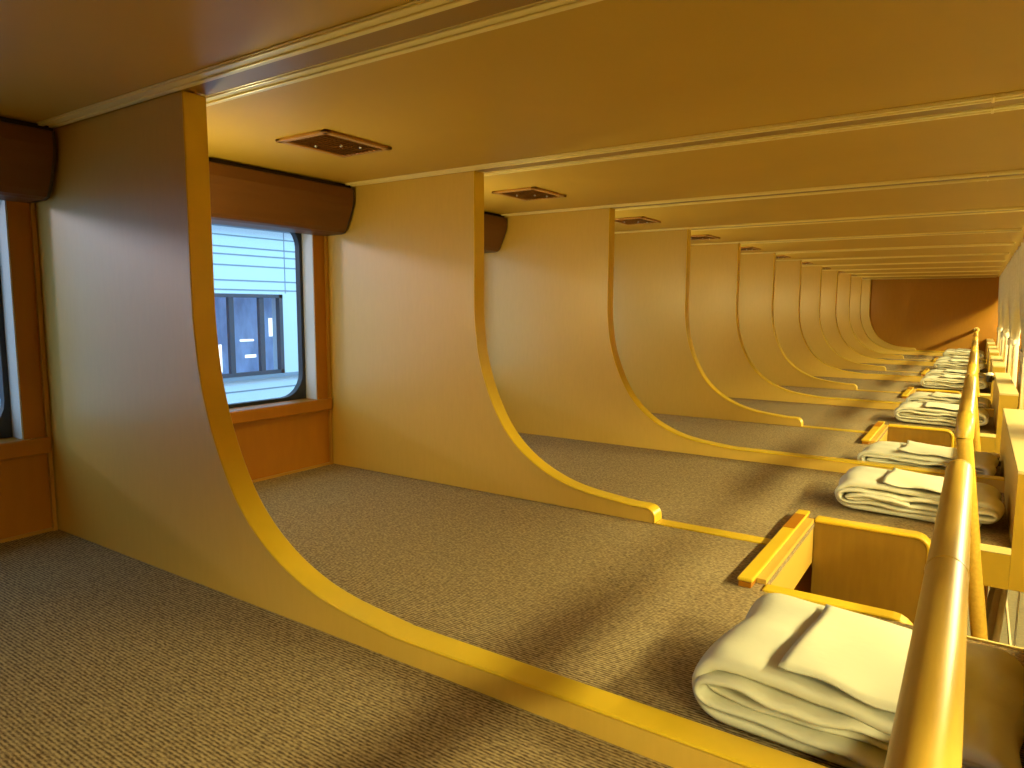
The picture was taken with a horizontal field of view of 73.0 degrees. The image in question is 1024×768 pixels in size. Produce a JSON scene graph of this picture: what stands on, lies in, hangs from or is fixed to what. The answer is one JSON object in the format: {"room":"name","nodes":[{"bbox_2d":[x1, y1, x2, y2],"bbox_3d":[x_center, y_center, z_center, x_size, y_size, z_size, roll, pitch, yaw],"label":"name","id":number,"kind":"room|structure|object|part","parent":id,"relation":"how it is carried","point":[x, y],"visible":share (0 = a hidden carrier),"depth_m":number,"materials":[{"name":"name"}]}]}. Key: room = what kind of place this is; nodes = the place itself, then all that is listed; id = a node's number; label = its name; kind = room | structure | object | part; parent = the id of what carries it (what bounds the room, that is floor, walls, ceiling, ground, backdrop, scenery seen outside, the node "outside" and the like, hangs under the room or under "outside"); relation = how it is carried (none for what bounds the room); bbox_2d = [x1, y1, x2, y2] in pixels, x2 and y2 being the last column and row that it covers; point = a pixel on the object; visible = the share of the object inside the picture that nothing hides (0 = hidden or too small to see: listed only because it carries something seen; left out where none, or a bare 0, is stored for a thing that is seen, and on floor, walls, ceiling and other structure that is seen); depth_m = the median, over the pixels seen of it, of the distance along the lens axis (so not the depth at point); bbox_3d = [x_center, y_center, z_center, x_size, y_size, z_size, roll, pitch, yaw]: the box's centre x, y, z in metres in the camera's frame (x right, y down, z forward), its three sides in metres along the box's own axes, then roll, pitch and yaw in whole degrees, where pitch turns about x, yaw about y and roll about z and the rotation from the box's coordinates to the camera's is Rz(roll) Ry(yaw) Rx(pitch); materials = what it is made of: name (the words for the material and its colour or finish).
{"room":"train carriage","nodes":[
{"label":"train carriage","id":0,"kind":"room"},
{"bbox_2d":[0,201,328,538],"bbox_3d":[0.763,0.157,4.408,0.090,2.021,11.665,4,8,34],"label":"wall","id":1,"kind":"structure","parent":0,"point":[269,447],"depth_m":1.57,"materials":[{"name":"brown wood"}]},
{"bbox_2d":[0,116,55,202],"bbox_3d":[-1.217,-0.432,1.157,0.142,0.148,0.783,4,8,34],"label":"window valance","id":2,"kind":"object","parent":1,"relation":"attached to","point":[27,149],"visible":0.99,"depth_m":1.41,"materials":[{"name":"brown wood"}]},
{"bbox_2d":[0,200,57,542],"bbox_3d":[-1.303,-0.021,1.259,0.088,0.791,0.785,4,8,34],"label":"window","id":3,"kind":"structure","parent":1,"relation":"in","point":[13,445],"depth_m":1.54,"materials":[{"name":"brown wood"}]},
{"bbox_3d":[-1.295,0.172,1.275,0.068,0.038,0.781,4,8,34],"label":"sill","id":4,"kind":"part","parent":3,"relation":"part of","materials":[{"name":"brown wood"}]},
{"bbox_2d":[228,232,332,482],"bbox_3d":[-0.840,-0.096,1.944,0.088,0.791,0.785,4,8,34],"label":"window","id":5,"kind":"structure","parent":1,"relation":"in","point":[302,399],"depth_m":2.21,"materials":[{"name":"brown wood"}]},
{"bbox_3d":[-0.833,0.097,1.960,0.068,0.038,0.781,4,8,34],"label":"sill","id":6,"kind":"part","parent":5,"relation":"part of","materials":[{"name":"brown wood"}]},
{"bbox_2d":[209,158,354,235],"bbox_3d":[-0.754,-0.506,1.842,0.142,0.148,0.783,4,8,34],"label":"window valance","id":7,"kind":"object","parent":1,"relation":"attached to","point":[241,195],"visible":0.55,"depth_m":1.91,"materials":[{"name":"brown wood"}]},
{"bbox_2d":[484,212,506,252],"bbox_3d":[-0.292,-0.580,2.527,0.142,0.148,0.783,4,8,34],"label":"box","id":8,"kind":"object","parent":1,"relation":"attached to","point":[495,225],"visible":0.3,"depth_m":2.75,"materials":[{"name":"brown wood"}]},
{"bbox_2d":[812,363,1010,589],"bbox_3d":[1.566,0.151,3.865,1.844,0.078,11.665,4,8,34],"label":"trim","id":9,"kind":"structure","parent":1,"relation":"attached to","point":[995,566],"depth_m":1.52,"materials":[{"name":"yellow wood"}]},
{"bbox_2d":[0,351,1023,767],"bbox_3d":[1.566,0.106,3.860,1.844,0.012,11.665,4,8,34],"label":"floor","id":10,"kind":"structure","parent":0,"point":[109,658],"depth_m":1.18,"materials":[{"name":"carpet"}]},
{"bbox_2d":[35,90,828,767],"bbox_3d":[-0.282,-0.044,1.070,1.843,0.885,0.045,4,8,34],"label":"wall","id":11,"kind":"structure","parent":10,"relation":"on","point":[149,465],"depth_m":1.28,"materials":[{"name":"brown wood"}]},
{"bbox_2d":[37,0,602,127],"bbox_3d":[-0.206,-0.479,0.971,1.764,0.007,0.119,4,8,34],"label":"trim","id":12,"kind":"structure","parent":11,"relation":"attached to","point":[412,26],"depth_m":0.98,"materials":[{"name":"yellow"}]},
{"bbox_2d":[884,459,972,767],"bbox_3d":[0.431,0.621,0.639,0.144,0.920,1.150,4,8,34],"label":"handrail","id":13,"kind":"object","parent":11,"relation":"attached to","point":[927,731],"visible":1,"depth_m":0.47,"materials":[{"name":"gold metal"}]},
{"bbox_2d":[967,373,1023,650],"bbox_3d":[2.263,0.161,3.374,0.142,0.014,8.842,4,8,34],"label":"trim","id":14,"kind":"structure","parent":11,"relation":"attached to","point":[985,547],"depth_m":1.51,"materials":[{"name":"yellow wood"}]},
{"bbox_2d":[328,171,661,523],"bbox_3d":[-0.113,-0.141,1.950,1.136,0.885,0.045,4,8,34],"label":"wall","id":15,"kind":"structure","parent":10,"relation":"on","point":[415,394],"depth_m":2.02,"materials":[{"name":"brown wood"}]},
{"bbox_3d":[0.132,-0.122,1.787,0.546,0.885,0.045,4,8,34],"label":"edge trim","id":16,"kind":"part","parent":15,"relation":"part of","materials":[{"name":"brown wood"}]},
{"bbox_2d":[345,90,1023,186],"bbox_3d":[0.257,-0.553,1.656,1.764,0.007,0.119,4,8,34],"label":"trim","id":17,"kind":"structure","parent":15,"relation":"attached to","point":[1008,101],"depth_m":1.46,"materials":[{"name":"yellow plastic"}]},
{"bbox_2d":[656,519,770,544],"bbox_3d":[0.470,0.346,1.610,0.270,0.008,0.041,4,8,34],"label":"trim","id":18,"kind":"structure","parent":15,"relation":"attached to","point":[717,532],"depth_m":1.61,"materials":[{"name":"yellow wood"}]},
{"bbox_2d":[613,229,802,426],"bbox_3d":[0.812,-0.290,3.321,1.136,0.885,0.045,4,8,34],"label":"wall","id":19,"kind":"structure","parent":10,"relation":"on","point":[659,361],"depth_m":3.35,"materials":[{"name":"brown wood"}]},
{"bbox_3d":[1.057,-0.271,3.157,0.546,0.885,0.045,4,8,34],"label":"edge trim","id":20,"kind":"part","parent":19,"relation":"part of","materials":[{"name":"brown wood"}]},
{"bbox_2d":[615,206,1023,233],"bbox_3d":[1.182,-0.701,3.026,1.764,0.007,0.119,4,8,34],"label":"trim","id":21,"kind":"structure","parent":19,"relation":"attached to","point":[1007,209],"depth_m":2.86,"materials":[{"name":"yellow"}]},
{"bbox_2d":[802,425,868,432],"bbox_3d":[1.395,0.198,2.980,0.270,0.008,0.041,4,8,34],"label":"trim","id":22,"kind":"structure","parent":19,"relation":"attached to","point":[804,426],"depth_m":2.97,"materials":[{"name":"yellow wood"}]},
{"bbox_2d":[484,208,1004,492],"bbox_3d":[0.643,-0.193,2.440,1.843,0.885,0.045,4,8,34],"label":"wall","id":23,"kind":"structure","parent":10,"relation":"on","point":[557,370],"depth_m":2.70,"materials":[{"name":"brown wood"}]},
{"bbox_2d":[501,169,1023,216],"bbox_3d":[0.720,-0.627,2.341,1.764,0.007,0.119,4,8,34],"label":"trim","id":24,"kind":"structure","parent":23,"relation":"attached to","point":[1011,174],"depth_m":2.17,"materials":[{"name":"yellow plastic"}]},
{"bbox_2d":[955,374,987,639],"bbox_3d":[1.357,0.473,2.009,0.144,0.920,1.150,4,8,34],"label":"handrail","id":25,"kind":"object","parent":23,"relation":"attached to","point":[965,419],"visible":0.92,"depth_m":1.53,"materials":[{"name":"gold metal"}]},
{"bbox_2d":[999,408,1023,591],"bbox_3d":[1.423,0.269,1.942,0.066,0.265,1.126,4,8,34],"label":"board","id":26,"kind":"object","parent":23,"relation":"attached to","point":[1011,454],"visible":0.96,"depth_m":1.61,"materials":[{"name":"brown wood"}]},
{"bbox_2d":[986,587,1007,642],"bbox_3d":[1.591,0.804,2.283,0.077,0.830,0.202,4,8,34],"label":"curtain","id":27,"kind":"object","parent":26,"relation":"hanging from","point":[997,597],"visible":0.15,"depth_m":2.20,"materials":[{"name":"brown fabric"}]},
{"bbox_2d":[738,253,857,389],"bbox_3d":[1.738,-0.438,4.691,1.136,0.885,0.045,4,8,34],"label":"wall","id":28,"kind":"structure","parent":10,"relation":"on","point":[761,343],"depth_m":4.68,"materials":[{"name":"brown wood"}]},
{"bbox_2d":[741,242,1014,253],"bbox_3d":[2.108,-0.850,4.396,1.764,0.007,0.119,4,8,34],"label":"trim","id":29,"kind":"structure","parent":28,"relation":"attached to","point":[1012,243],"depth_m":4.23,"materials":[{"name":"yellow wood"}]},
{"bbox_2d":[857,389,903,392],"bbox_3d":[2.321,0.050,4.350,0.270,0.008,0.041,4,8,34],"label":"trim","id":30,"kind":"structure","parent":28,"relation":"attached to","point":[858,389],"depth_m":4.34,"materials":[{"name":"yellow wood"}]},
{"bbox_2d":[737,509,930,624],"bbox_3d":[0.692,0.505,1.456,0.293,0.319,0.534,4,8,34],"label":"surround","id":31,"kind":"object","parent":10,"relation":"on","point":[874,570],"visible":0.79,"depth_m":1.61,"materials":[{"name":"laminate"}]},
{"bbox_3d":[0.572,0.536,1.238,0.248,0.304,0.036,4,8,34],"label":"edge trim","id":32,"kind":"part","parent":31,"relation":"part of","materials":[{"name":"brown wood"}]},
{"bbox_3d":[0.850,0.488,1.649,0.248,0.310,0.036,4,8,34],"label":"edge trim","id":33,"kind":"part","parent":31,"relation":"part of","materials":[{"name":"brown wood"}]},
{"bbox_2d":[689,243,993,416],"bbox_3d":[1.569,-0.341,3.810,1.843,0.885,0.045,4,8,34],"label":"wall","id":34,"kind":"structure","parent":10,"relation":"on","point":[719,349],"depth_m":4.01,"materials":[{"name":"brown wood"}]},
{"bbox_2d":[691,228,1022,244],"bbox_3d":[1.645,-0.775,3.711,1.764,0.007,0.119,4,8,34],"label":"trim","id":35,"kind":"structure","parent":34,"relation":"attached to","point":[1012,229],"depth_m":3.54,"materials":[{"name":"yellow"}]},
{"bbox_2d":[966,351,980,451],"bbox_3d":[2.282,0.324,3.379,0.144,0.920,1.150,4,8,34],"label":"handrail","id":36,"kind":"object","parent":34,"relation":"attached to","point":[972,363],"visible":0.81,"depth_m":2.90,"materials":[{"name":"yellow wood"}]},
{"bbox_3d":[1.972,0.402,2.921,0.142,0.864,0.032,4,8,34],"label":"post","id":37,"kind":"part","parent":36,"relation":"part of","materials":[{"name":"brown wood"}]},
{"bbox_2d":[800,266,885,370],"bbox_3d":[2.663,-0.587,6.061,1.136,0.885,0.045,4,8,34],"label":"wall","id":38,"kind":"structure","parent":10,"relation":"on","point":[811,278],"depth_m":6.04,"materials":[{"name":"brown wood"}]},
{"bbox_2d":[804,260,1005,265],"bbox_3d":[3.033,-0.998,5.766,1.764,0.007,0.119,4,8,34],"label":"trim","id":39,"kind":"structure","parent":38,"relation":"attached to","point":[983,260],"depth_m":5.61,"materials":[{"name":"yellow wood"}]},
{"bbox_2d":[692,593,1023,767],"bbox_3d":[0.436,0.379,0.873,0.355,0.093,0.295,5,8,35],"label":"duvet","id":40,"kind":"object","parent":10,"relation":"on","point":[739,682],"visible":0.62,"depth_m":0.81,"materials":[{"name":"beige fabric"}]},
{"bbox_2d":[778,604,911,712],"bbox_3d":[0.443,0.331,0.847,0.169,0.014,0.232,5,8,36],"label":"sheet","id":41,"kind":"object","parent":40,"relation":"on","point":[862,656],"visible":0.64,"depth_m":0.84,"materials":[{"name":"beige fabric"}]},
{"bbox_2d":[836,274,903,358],"bbox_3d":[3.589,-0.735,7.431,1.136,0.885,0.045,4,8,34],"label":"wall","id":42,"kind":"structure","parent":10,"relation":"on","point":[844,280],"depth_m":7.40,"materials":[{"name":"beige paint"}]},
{"bbox_2d":[840,270,999,273],"bbox_3d":[3.959,-1.146,7.136,1.764,0.007,0.119,4,8,34],"label":"trim","id":43,"kind":"structure","parent":42,"relation":"attached to","point":[981,270],"depth_m":6.99,"materials":[{"name":"yellow"}]},
{"bbox_2d":[774,260,989,385],"bbox_3d":[2.494,-0.489,5.180,1.843,0.885,0.045,4,8,34],"label":"wall","id":44,"kind":"structure","parent":10,"relation":"on","point":[787,292],"depth_m":5.36,"materials":[{"name":"brown wood"}]},
{"bbox_3d":[2.739,-0.486,5.015,1.253,0.852,0.045,4,8,34],"label":"edge trim","id":45,"kind":"part","parent":44,"relation":"part of","materials":[{"name":"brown wood"}]},
{"bbox_2d":[776,252,1009,260],"bbox_3d":[2.570,-0.924,5.081,1.764,0.007,0.119,4,8,34],"label":"trim","id":46,"kind":"structure","parent":44,"relation":"attached to","point":[1008,252],"depth_m":4.93,"materials":[{"name":"yellow"}]},
{"bbox_2d":[971,340,979,396],"bbox_3d":[3.208,0.176,4.749,0.144,0.920,1.150,4,8,34],"label":"handrail","id":47,"kind":"object","parent":44,"relation":"attached to","point":[974,347],"visible":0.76,"depth_m":4.27,"materials":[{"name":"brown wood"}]},
{"bbox_3d":[2.898,0.254,4.292,0.142,0.864,0.032,4,8,34],"label":"post","id":48,"kind":"part","parent":47,"relation":"part of","materials":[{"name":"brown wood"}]},
{"bbox_2d":[860,279,915,350],"bbox_3d":[4.514,-0.883,8.801,1.136,0.885,0.045,4,8,34],"label":"wall","id":49,"kind":"structure","parent":10,"relation":"on","point":[866,284],"depth_m":8.77,"materials":[{"name":"beige paint"}]},
{"bbox_2d":[820,270,986,367],"bbox_3d":[3.420,-0.638,6.550,1.843,0.885,0.045,4,8,34],"label":"wall","id":50,"kind":"structure","parent":10,"relation":"on","point":[829,285],"depth_m":6.72,"materials":[{"name":"beige paint"}]},
{"bbox_2d":[822,266,1001,270],"bbox_3d":[3.496,-1.072,6.451,1.764,0.007,0.119,4,8,34],"label":"trim","id":51,"kind":"structure","parent":50,"relation":"attached to","point":[964,266],"depth_m":6.31,"materials":[{"name":"yellow"}]},
{"bbox_2d":[973,333,979,371],"bbox_3d":[4.133,0.028,6.119,0.144,0.920,1.150,4,8,34],"label":"handrail","id":52,"kind":"object","parent":50,"relation":"attached to","point":[975,337],"visible":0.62,"depth_m":5.64,"materials":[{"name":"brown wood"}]},
{"bbox_2d":[861,421,953,447],"bbox_3d":[1.617,0.356,2.825,0.293,0.319,0.534,4,8,34],"label":"hatch","id":53,"kind":"object","parent":10,"relation":"on","point":[944,437],"visible":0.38,"depth_m":2.98,"materials":[{"name":"laminate"}]},
{"bbox_3d":[1.775,0.340,3.019,0.248,0.310,0.036,4,8,34],"label":"edge trim","id":54,"kind":"part","parent":53,"relation":"part of","materials":[{"name":"brown wood"}]},
{"bbox_2d":[849,277,985,357],"bbox_3d":[4.345,-0.786,7.920,1.843,0.885,0.045,4,8,34],"label":"wall","id":55,"kind":"structure","parent":10,"relation":"on","point":[856,282],"depth_m":8.08,"materials":[{"name":"beige paint"}]},
{"bbox_3d":[4.590,-0.783,7.755,1.253,0.852,0.045,4,8,34],"label":"edge trim","id":56,"kind":"part","parent":55,"relation":"part of","materials":[{"name":"brown wood"}]},
{"bbox_2d":[853,274,997,276],"bbox_3d":[4.421,-1.220,7.822,1.764,0.007,0.119,4,8,34],"label":"trim","id":57,"kind":"structure","parent":55,"relation":"attached to","point":[959,274],"depth_m":7.65,"materials":[{"name":"yellow"}]},
{"bbox_2d":[835,466,1004,526],"bbox_3d":[1.039,0.287,1.780,0.373,0.080,0.256,4,8,33],"label":"duvet","id":58,"kind":"object","parent":10,"relation":"on","point":[861,487],"visible":0.65,"depth_m":1.72,"materials":[{"name":"beige fabric"}]},
{"bbox_2d":[883,467,943,492],"bbox_3d":[1.045,0.246,1.758,0.169,0.012,0.202,5,8,35],"label":"sheet","id":59,"kind":"object","parent":58,"relation":"on","point":[897,477],"visible":0.77,"depth_m":1.75,"materials":[{"name":"beige fabric"}]},
{"bbox_2d":[921,369,929,375],"bbox_3d":[3.469,0.060,5.566,0.293,0.319,0.534,4,8,34],"label":"hatch","id":60,"kind":"object","parent":10,"relation":"on","point":[925,371],"visible":0.16,"depth_m":5.50,"materials":[{"name":"laminate"}]},
{"bbox_2d":[857,441,998,475],"bbox_3d":[1.330,0.245,2.219,0.377,0.069,0.254,5,8,36],"label":"duvet","id":61,"kind":"object","parent":10,"relation":"on","point":[887,452],"visible":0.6,"depth_m":2.16,"materials":[{"name":"beige fabric"}]},
{"bbox_2d":[897,440,956,458],"bbox_3d":[1.334,0.207,2.197,0.168,0.013,0.203,5,8,39],"label":"sheet","id":62,"kind":"object","parent":61,"relation":"on","point":[913,447],"visible":0.89,"depth_m":2.18,"materials":[{"name":"beige fabric"}]},
{"bbox_2d":[901,387,960,397],"bbox_3d":[2.543,0.208,4.196,0.293,0.319,0.534,4,8,34],"label":"hatch","id":63,"kind":"object","parent":10,"relation":"on","point":[910,390],"visible":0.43,"depth_m":4.34,"materials":[{"name":"laminate"}]},
{"bbox_3d":[2.700,0.192,4.389,0.248,0.310,0.036,4,8,34],"label":"edge trim","id":64,"kind":"part","parent":63,"relation":"part of","materials":[{"name":"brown wood"}]},
{"bbox_2d":[894,401,988,426],"bbox_3d":[1.956,0.139,3.156,0.372,0.078,0.253,4,8,32],"label":"duvet","id":65,"kind":"object","parent":10,"relation":"on","point":[913,412],"visible":0.76,"depth_m":3.10,"materials":[{"name":"beige fabric"}]},
{"bbox_2d":[924,402,958,409],"bbox_3d":[1.966,0.099,3.134,0.169,0.012,0.200,4,7,30],"label":"sheet","id":66,"kind":"object","parent":65,"relation":"on","point":[927,404],"visible":0.71,"depth_m":3.13,"materials":[{"name":"beige fabric"}]},
{"bbox_2d":[906,392,990,407],"bbox_3d":[2.258,0.096,3.587,0.373,0.072,0.256,5,8,36],"label":"duvet","id":67,"kind":"object","parent":10,"relation":"on","point":[921,397],"visible":0.53,"depth_m":3.54,"materials":[{"name":"beige fabric"}]},
{"bbox_2d":[931,392,960,398],"bbox_3d":[2.263,0.059,3.565,0.169,0.011,0.202,5,8,36],"label":"sheet","id":68,"kind":"object","parent":67,"relation":"on","point":[937,394],"visible":0.77,"depth_m":3.55,"materials":[{"name":"beige fabric"}]},
{"bbox_2d":[920,375,987,389],"bbox_3d":[2.889,-0.008,4.522,0.377,0.076,0.254,4,8,33],"label":"duvet","id":69,"kind":"object","parent":10,"relation":"on","point":[930,381],"visible":0.77,"depth_m":4.46,"materials":[{"name":"beige fabric"}]},
{"bbox_2d":[943,374,964,377],"bbox_3d":[2.894,-0.050,4.499,0.168,0.015,0.203,5,8,36],"label":"sheet","id":70,"kind":"object","parent":69,"relation":"on","point":[944,375],"visible":0.7,"depth_m":4.47,"materials":[{"name":"beige fabric"}]},
{"bbox_2d":[925,369,985,378],"bbox_3d":[3.180,-0.055,4.960,0.372,0.074,0.254,5,8,34],"label":"duvet","id":71,"kind":"object","parent":10,"relation":"on","point":[934,371],"visible":0.32,"depth_m":4.92,"materials":[{"name":"beige fabric"}]},
{"bbox_2d":[944,369,966,372],"bbox_3d":[3.187,-0.092,4.937,0.169,0.012,0.200,5,8,36],"label":"sheet","id":72,"kind":"object","parent":71,"relation":"on","point":[950,370],"visible":0.73,"depth_m":4.92,"materials":[{"name":"beige fabric"}]},
{"bbox_2d":[934,359,985,370],"bbox_3d":[3.811,-0.158,5.893,0.373,0.079,0.256,5,8,37],"label":"duvet","id":73,"kind":"object","parent":10,"relation":"on","point":[940,364],"visible":0.75,"depth_m":5.84,"materials":[{"name":"beige fabric"}]},
{"bbox_2d":[936,357,985,362],"bbox_3d":[4.107,-0.204,6.329,0.377,0.077,0.254,5,8,36],"label":"duvet","id":74,"kind":"object","parent":10,"relation":"on","point":[940,358],"visible":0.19,"depth_m":6.28,"materials":[{"name":"beige fabric"}]},
{"bbox_2d":[943,351,983,357],"bbox_3d":[4.739,-0.304,7.263,0.372,0.074,0.254,4,8,33],"label":"duvet","id":75,"kind":"object","parent":10,"relation":"on","point":[946,353],"visible":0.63,"depth_m":7.21,"materials":[{"name":"beige fabric"}]},
{"bbox_2d":[945,349,983,353],"bbox_3d":[5.032,-0.349,7.699,0.373,0.070,0.256,5,8,35],"label":"duvet","id":76,"kind":"object","parent":10,"relation":"on","point":[981,351],"visible":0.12,"depth_m":7.66,"materials":[{"name":"beige fabric"}]},
{"bbox_2d":[987,346,998,371],"bbox_3d":[4.200,-0.176,6.052,0.066,0.265,1.126,4,8,34],"label":"board","id":77,"kind":"object","parent":10,"relation":"attached to","point":[992,350],"visible":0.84,"depth_m":5.77,"materials":[{"name":"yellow wood"}]},
{"bbox_2d":[991,452,1000,468],"bbox_3d":[1.573,0.250,2.260,0.040,0.051,0.037,4,8,34],"label":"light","id":78,"kind":"object","parent":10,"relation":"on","point":[993,453],"visible":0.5,"depth_m":2.25,"materials":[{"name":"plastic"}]},
{"bbox_2d":[989,356,1005,403],"bbox_3d":[3.275,-0.028,4.682,0.066,0.265,1.126,4,8,34],"label":"board","id":79,"kind":"object","parent":10,"relation":"attached to","point":[997,364],"visible":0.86,"depth_m":4.29,"materials":[{"name":"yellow wood"}]},
{"bbox_2d":[992,372,1018,453],"bbox_3d":[2.349,0.120,3.312,0.066,0.265,1.126,4,8,34],"label":"board","id":80,"kind":"object","parent":10,"relation":"attached to","point":[1005,393],"visible":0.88,"depth_m":2.88,"materials":[{"name":"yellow wood"}]},
{"bbox_2d":[986,372,994,381],"bbox_3d":[2.544,-0.036,3.682,0.040,0.051,0.037,4,8,34],"label":"light","id":81,"kind":"object","parent":80,"relation":"attached to","point":[989,376],"visible":1,"depth_m":3.67,"materials":[{"name":"grey plastic"}]},
{"bbox_2d":[0,0,1023,278],"bbox_3d":[1.882,-0.783,3.580,2.762,0.040,11.715,4,8,34],"label":"ceiling","id":82,"kind":"structure","parent":0,"point":[605,73],"depth_m":1.23,"materials":[{"name":"beige paint"}]},
{"bbox_2d":[276,129,391,157],"bbox_3d":[-0.405,-0.545,1.583,0.165,0.012,0.200,4,8,34],"label":"ceiling vent","id":83,"kind":"object","parent":82,"relation":"in","point":[325,141],"visible":1,"depth_m":1.57,"materials":[{"name":"brown metal"}]},
{"bbox_2d":[492,187,565,200],"bbox_3d":[0.058,-0.619,2.268,0.165,0.012,0.200,4,8,34],"label":"ceiling vent","id":84,"kind":"object","parent":82,"relation":"in","point":[528,193],"visible":1,"depth_m":2.25,"materials":[{"name":"brown metal"}]},
{"bbox_2d":[615,216,660,224],"bbox_3d":[0.520,-0.693,2.953,0.165,0.012,0.200,4,8,34],"label":"ceiling vent","id":85,"kind":"object","parent":82,"relation":"in","point":[628,220],"visible":0.91,"depth_m":2.94,"materials":[{"name":"brown metal"}]},
{"bbox_2d":[691,234,719,239],"bbox_3d":[0.983,-0.768,3.638,0.165,0.012,0.200,4,8,34],"label":"ceiling vent","id":86,"kind":"object","parent":82,"relation":"in","point":[693,237],"visible":0.74,"depth_m":3.62,"materials":[{"name":"brown metal"}]},
{"bbox_2d":[741,247,760,250],"bbox_3d":[1.446,-0.842,4.323,0.165,0.012,0.200,4,8,34],"label":"ceiling vent","id":87,"kind":"object","parent":82,"relation":"in","point":[742,248],"visible":0.59,"depth_m":4.30,"materials":[{"name":"brown metal"}]},
{"bbox_2d":[776,255,790,258],"bbox_3d":[1.909,-0.916,5.008,0.165,0.012,0.200,4,8,34],"label":"ceiling vent","id":88,"kind":"object","parent":82,"relation":"in","point":[780,256],"visible":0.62,"depth_m":4.97,"materials":[{"name":"brown metal"}]},
{"bbox_2d":[996,272,1002,355],"bbox_3d":[5.202,-0.534,7.367,0.086,1.262,1.646,4,8,34],"label":"curtain","id":89,"kind":"object","parent":82,"relation":"hanging from","point":[999,328],"visible":0.25,"depth_m":7.25,"materials":[{"name":"beige fabric"}]},
{"bbox_2d":[1000,262,1009,372],"bbox_3d":[4.277,-0.386,5.997,0.086,1.262,1.646,4,8,34],"label":"curtain","id":90,"kind":"object","parent":82,"relation":"hanging from","point":[1005,313],"visible":0.41,"depth_m":5.87,"materials":[{"name":"beige fabric"}]},
{"bbox_2d":[1006,246,1020,386],"bbox_3d":[3.351,-0.238,4.627,0.086,1.262,1.646,4,8,34],"label":"curtain","id":91,"kind":"object","parent":82,"relation":"hanging from","point":[1013,342],"visible":0.56,"depth_m":4.50,"materials":[{"name":"beige fabric"}]},
{"bbox_2d":[1017,238,1023,409],"bbox_3d":[2.426,-0.089,3.257,0.086,1.262,1.646,4,8,34],"label":"curtain","id":92,"kind":"object","parent":82,"relation":"hanging from","point":[1020,388],"visible":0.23,"depth_m":3.31,"materials":[{"name":"beige fabric"}]},
{"bbox_2d":[870,277,1021,388],"bbox_3d":[5.130,-0.281,8.508,2.762,2.021,0.050,4,8,34],"label":"wall","id":93,"kind":"structure","parent":0,"point":[933,314],"depth_m":8.40,"materials":[{"name":"brown wood"}]},
{"bbox_2d":[862,277,990,279],"bbox_3d":[4.874,-1.293,8.491,1.764,0.007,0.081,4,8,34],"label":"trim","id":94,"kind":"structure","parent":93,"relation":"attached to","point":[955,277],"depth_m":8.36,"materials":[{"name":"yellow wood"}]},
{"bbox_2d":[916,350,984,352],"bbox_3d":[5.067,-0.407,8.502,1.256,0.012,0.008,4,8,34],"label":"trim","id":95,"kind":"structure","parent":93,"relation":"attached to","point":[916,350],"depth_m":8.46,"materials":[{"name":"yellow wood"}]},
{"bbox_2d":[974,327,979,357],"bbox_3d":[5.136,-0.140,7.613,0.156,0.932,1.444,4,8,34],"label":"handrail","id":96,"kind":"object","parent":93,"relation":"attached to","point":[976,330],"visible":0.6,"depth_m":7.25,"materials":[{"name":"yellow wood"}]},
{"bbox_2d":[985,338,994,363],"bbox_3d":[5.208,-0.338,7.544,0.066,0.265,1.423,4,8,34],"label":"board","id":97,"kind":"object","parent":93,"relation":"attached to","point":[989,342],"visible":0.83,"depth_m":7.16,"materials":[{"name":"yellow wood"}]},
{"bbox_2d":[967,586,1023,647],"bbox_3d":[2.628,1.283,3.270,0.810,0.050,11.665,4,8,34],"label":"floor","id":98,"kind":"structure","parent":0,"point":[1012,595],"depth_m":3.57,"materials":[{"name":"plastic"}]},
{"bbox_2d":[1006,601,1011,644],"bbox_3d":[2.162,1.282,2.979,0.008,0.012,3.300,4,8,34],"label":"metal strip","id":99,"kind":"object","parent":98,"relation":"on","point":[1007,611],"visible":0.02,"depth_m":3.52,"materials":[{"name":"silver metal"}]},
{"bbox_2d":[1013,592,1019,645],"bbox_3d":[1.590,0.874,2.195,0.006,0.990,0.006,4,8,34],"label":"pole","id":100,"kind":"object","parent":98,"relation":"on","point":[1018,597],"visible":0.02,"depth_m":2.18,"materials":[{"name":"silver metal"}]},
{"bbox_3d":[1.503,1.135,4.014,1.902,0.170,11.665,4,8,34],"label":"floor","id":101,"kind":"structure","parent":0,"visible":0},
{"bbox_2d":[794,553,812,592],"bbox_3d":[0.272,0.813,2.132,1.680,0.864,0.036,4,8,34],"label":"wall","id":102,"kind":"structure","parent":101,"relation":"on","point":[804,585],"depth_m":1.76,"materials":[{"name":"brown wood"}]},
{"bbox_2d":[984,586,987,605],"bbox_3d":[1.453,0.818,2.154,0.022,0.870,0.030,4,8,34],"label":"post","id":103,"kind":"object","parent":101,"relation":"on","point":[985,587],"visible":0.02,"depth_m":2.12,"materials":[{"name":"brown wood"}]},
{"label":"outside","id":104,"kind":"structure","parent":0,"visible":0},
{"bbox_3d":[1.862,0.071,15.713,9.700,0.200,40.000,4,8,34],"label":"platform","id":105,"kind":"object","parent":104,"visible":0},
{"bbox_2d":[0,224,298,403],"bbox_3d":[-0.763,-2.283,12.990,2.450,5.060,35.000,4,8,34],"label":"station building","id":106,"kind":"structure","parent":105,"relation":"on","point":[254,272],"depth_m":8.25,"materials":[{"name":"white"}]}
]}

